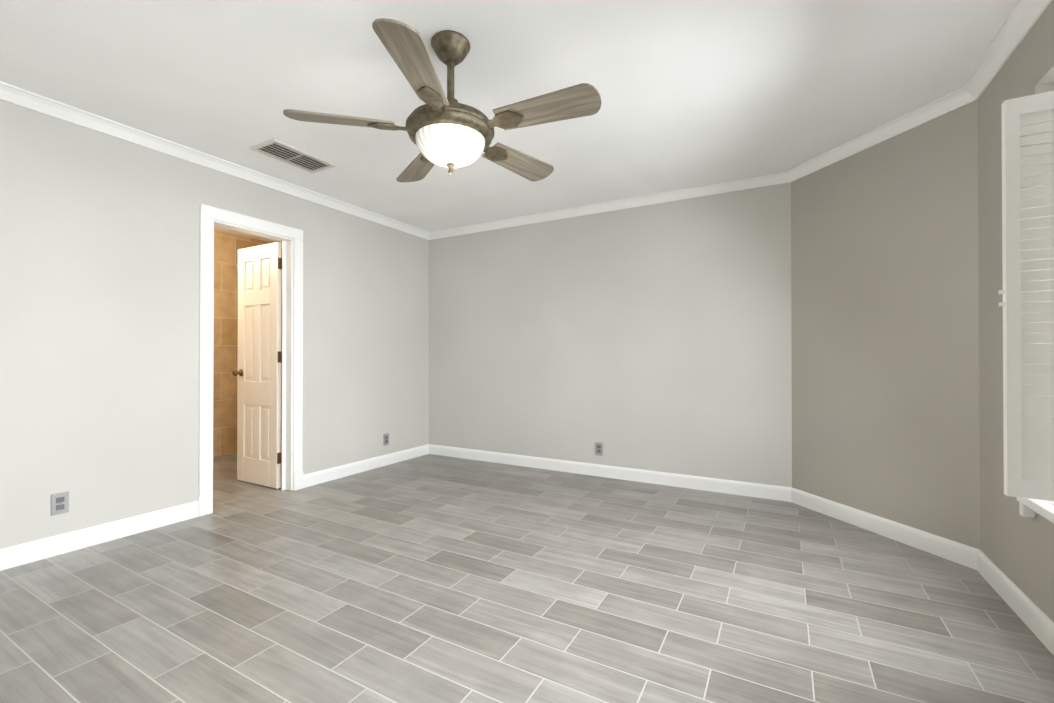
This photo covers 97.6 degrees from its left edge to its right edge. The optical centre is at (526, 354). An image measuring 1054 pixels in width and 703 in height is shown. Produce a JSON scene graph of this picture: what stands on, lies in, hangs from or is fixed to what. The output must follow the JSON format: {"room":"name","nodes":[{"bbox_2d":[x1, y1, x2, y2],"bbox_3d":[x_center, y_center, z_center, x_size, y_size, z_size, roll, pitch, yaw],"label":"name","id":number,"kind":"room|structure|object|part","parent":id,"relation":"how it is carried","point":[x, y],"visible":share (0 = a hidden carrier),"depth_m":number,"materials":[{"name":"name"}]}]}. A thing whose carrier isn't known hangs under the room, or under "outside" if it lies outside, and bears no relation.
{"room":"empty bedroom","nodes":[
{"label":"empty bedroom","id":0,"kind":"room"},
{"bbox_2d":[0,99,428,548],"bbox_3d":[-2.299,-0.128,3.091,0.120,2.440,4.980,0,0,29],"label":"wall","id":1,"kind":"structure","parent":0,"point":[99,310],"depth_m":2.82,"materials":[{"name":"beige paint"}]},
{"bbox_2d":[51,491,68,515],"bbox_3d":[-2.545,0.814,2.513,0.009,0.116,0.072,0,0,29],"label":"electrical outlet","id":2,"kind":"object","parent":1,"relation":"attached to","point":[59,503],"visible":1,"depth_m":2.51,"materials":[{"name":"grey plastic"}]},
{"bbox_2d":[198,204,303,516],"bbox_3d":[-2.081,0.040,3.476,0.158,2.110,0.772,0,0,29],"label":"door frame","id":3,"kind":"structure","parent":1,"relation":"attached to","point":[289,238],"depth_m":3.62,"materials":[{"name":"white wood"}]},
{"bbox_2d":[232,242,281,488],"bbox_3d":[-2.255,0.089,3.879,0.580,2.000,0.167,0,0,29],"label":"door leaf","id":4,"kind":"structure","parent":1,"relation":"in","point":[257,372],"depth_m":3.85,"materials":[{"name":"white paint"}]},
{"bbox_2d":[383,433,388,445],"bbox_3d":[-1.395,0.846,4.574,0.009,0.116,0.072,0,0,29],"label":"electrical outlet","id":5,"kind":"object","parent":1,"relation":"attached to","point":[386,439],"visible":1,"depth_m":4.57,"materials":[{"name":"grey plastic"}]},
{"bbox_2d":[213,230,270,456],"bbox_3d":[-3.728,-0.120,4.410,0.100,2.440,2.750,0,0,29],"label":"wall","id":6,"kind":"structure","parent":0,"point":[227,246],"depth_m":5.06,"materials":[{"name":"beige tile"}]},
{"bbox_2d":[271,241,281,448],"bbox_3d":[-2.261,-0.116,5.109,1.780,2.440,0.100,0,0,29],"label":"wall","id":7,"kind":"structure","parent":0,"point":[281,344],"depth_m":5.39,"materials":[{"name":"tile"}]},
{"bbox_2d":[0,0,1018,241],"bbox_3d":[-1.173,-1.401,2.470,6.460,0.100,4.980,0,0,29],"label":"ceiling","id":8,"kind":"structure","parent":0,"point":[693,93],"depth_m":2.26,"materials":[{"name":"white paint"}]},
{"bbox_2d":[250,138,335,173],"bbox_3d":[-1.585,-1.341,3.147,0.260,0.014,0.460,0,0,29],"label":"ceiling vent","id":9,"kind":"object","parent":8,"relation":"in","point":[288,154],"visible":0.98,"depth_m":3.12,"materials":[{"name":"white metal"}]},
{"bbox_2d":[283,18,600,181],"bbox_3d":[-0.291,-1.065,2.003,1.250,0.578,1.270,0,0,29],"label":"ceiling fan","id":10,"kind":"object","parent":8,"relation":"hanging from","point":[449,131],"visible":1,"depth_m":1.87,"materials":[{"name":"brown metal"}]},
{"bbox_3d":[-0.332,-0.877,2.006,0.300,0.105,0.300,0,0,29],"label":"lamp shade","id":11,"kind":"part","parent":10,"relation":"part of","materials":[{"name":"white glass"}]},
{"bbox_2d":[0,449,1053,702],"bbox_3d":[-1.129,1.138,2.431,6.360,0.101,4.980,0,0,29],"label":"floor","id":12,"kind":"structure","parent":0,"point":[430,578],"depth_m":1.99,"materials":[{"name":"grey tile"}]},
{"bbox_2d":[429,182,791,486],"bbox_3d":[0.885,-0.122,4.097,4.460,2.440,0.120,0,0,29],"label":"wall","id":13,"kind":"structure","parent":0,"point":[654,337],"depth_m":4.03,"materials":[{"name":"beige paint"}]},
{"bbox_2d":[595,442,602,455],"bbox_3d":[0.648,0.853,4.149,0.072,0.116,0.009,0,0,29],"label":"electrical outlet","id":14,"kind":"object","parent":13,"relation":"attached to","point":[598,448],"visible":1,"depth_m":4.15,"materials":[{"name":"grey plastic"}]},
{"bbox_2d":[791,100,979,548],"bbox_3d":[2.121,-0.129,2.874,0.810,2.440,0.810,0,0,29],"label":"wall","id":15,"kind":"structure","parent":0,"point":[885,321],"depth_m":2.72,"materials":[{"name":"beige paint"}]},
{"bbox_2d":[0,0,1051,239],"bbox_3d":[-0.365,-1.321,2.019,4.310,0.066,4.740,0,0,29],"label":"crown molding","id":16,"kind":"structure","parent":15,"relation":"attached to","point":[1016,26],"depth_m":2.94,"materials":[{"name":"white wood"}]},
{"bbox_2d":[0,444,1053,654],"bbox_3d":[-0.365,1.033,2.005,4.310,0.105,4.740,0,0,29],"label":"baseboard","id":17,"kind":"structure","parent":15,"relation":"attached to","point":[1032,616],"depth_m":2.91,"materials":[{"name":"white wood"}]},
{"bbox_2d":[978,0,1053,621],"bbox_3d":[1.582,-0.141,0.925,0.150,2.440,4.740,0,0,29],"label":"wall","id":18,"kind":"structure","parent":0,"point":[1016,548],"depth_m":2.11,"materials":[{"name":"beige paint"}]},
{"bbox_2d":[1019,502,1035,517],"bbox_3d":[1.975,0.613,1.819,0.040,0.052,0.028,0,0,29],"label":"window trim","id":19,"kind":"structure","parent":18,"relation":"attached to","point":[1025,511],"depth_m":1.81,"materials":[{"name":"white wood"}]},
{"bbox_2d":[1017,497,1053,522],"bbox_3d":[1.737,0.567,1.338,0.104,0.034,1.120,0,0,29],"label":"window sill","id":20,"kind":"structure","parent":18,"relation":"attached to","point":[1044,508],"depth_m":1.70,"materials":[{"name":"white wood"}]},
{"bbox_3d":[1.799,-0.168,1.365,0.020,1.370,0.032,0,0,29],"label":"post","id":21,"kind":"object","parent":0,"visible":0},
{"bbox_2d":[999,91,1053,500],"bbox_3d":[1.678,-0.183,1.442,0.297,1.280,0.044,0,0,29],"label":"window shutter","id":22,"kind":"object","parent":21,"relation":"attached to","point":[1027,292],"visible":1,"depth_m":1.47,"materials":[{"name":"white wood"}]}
]}

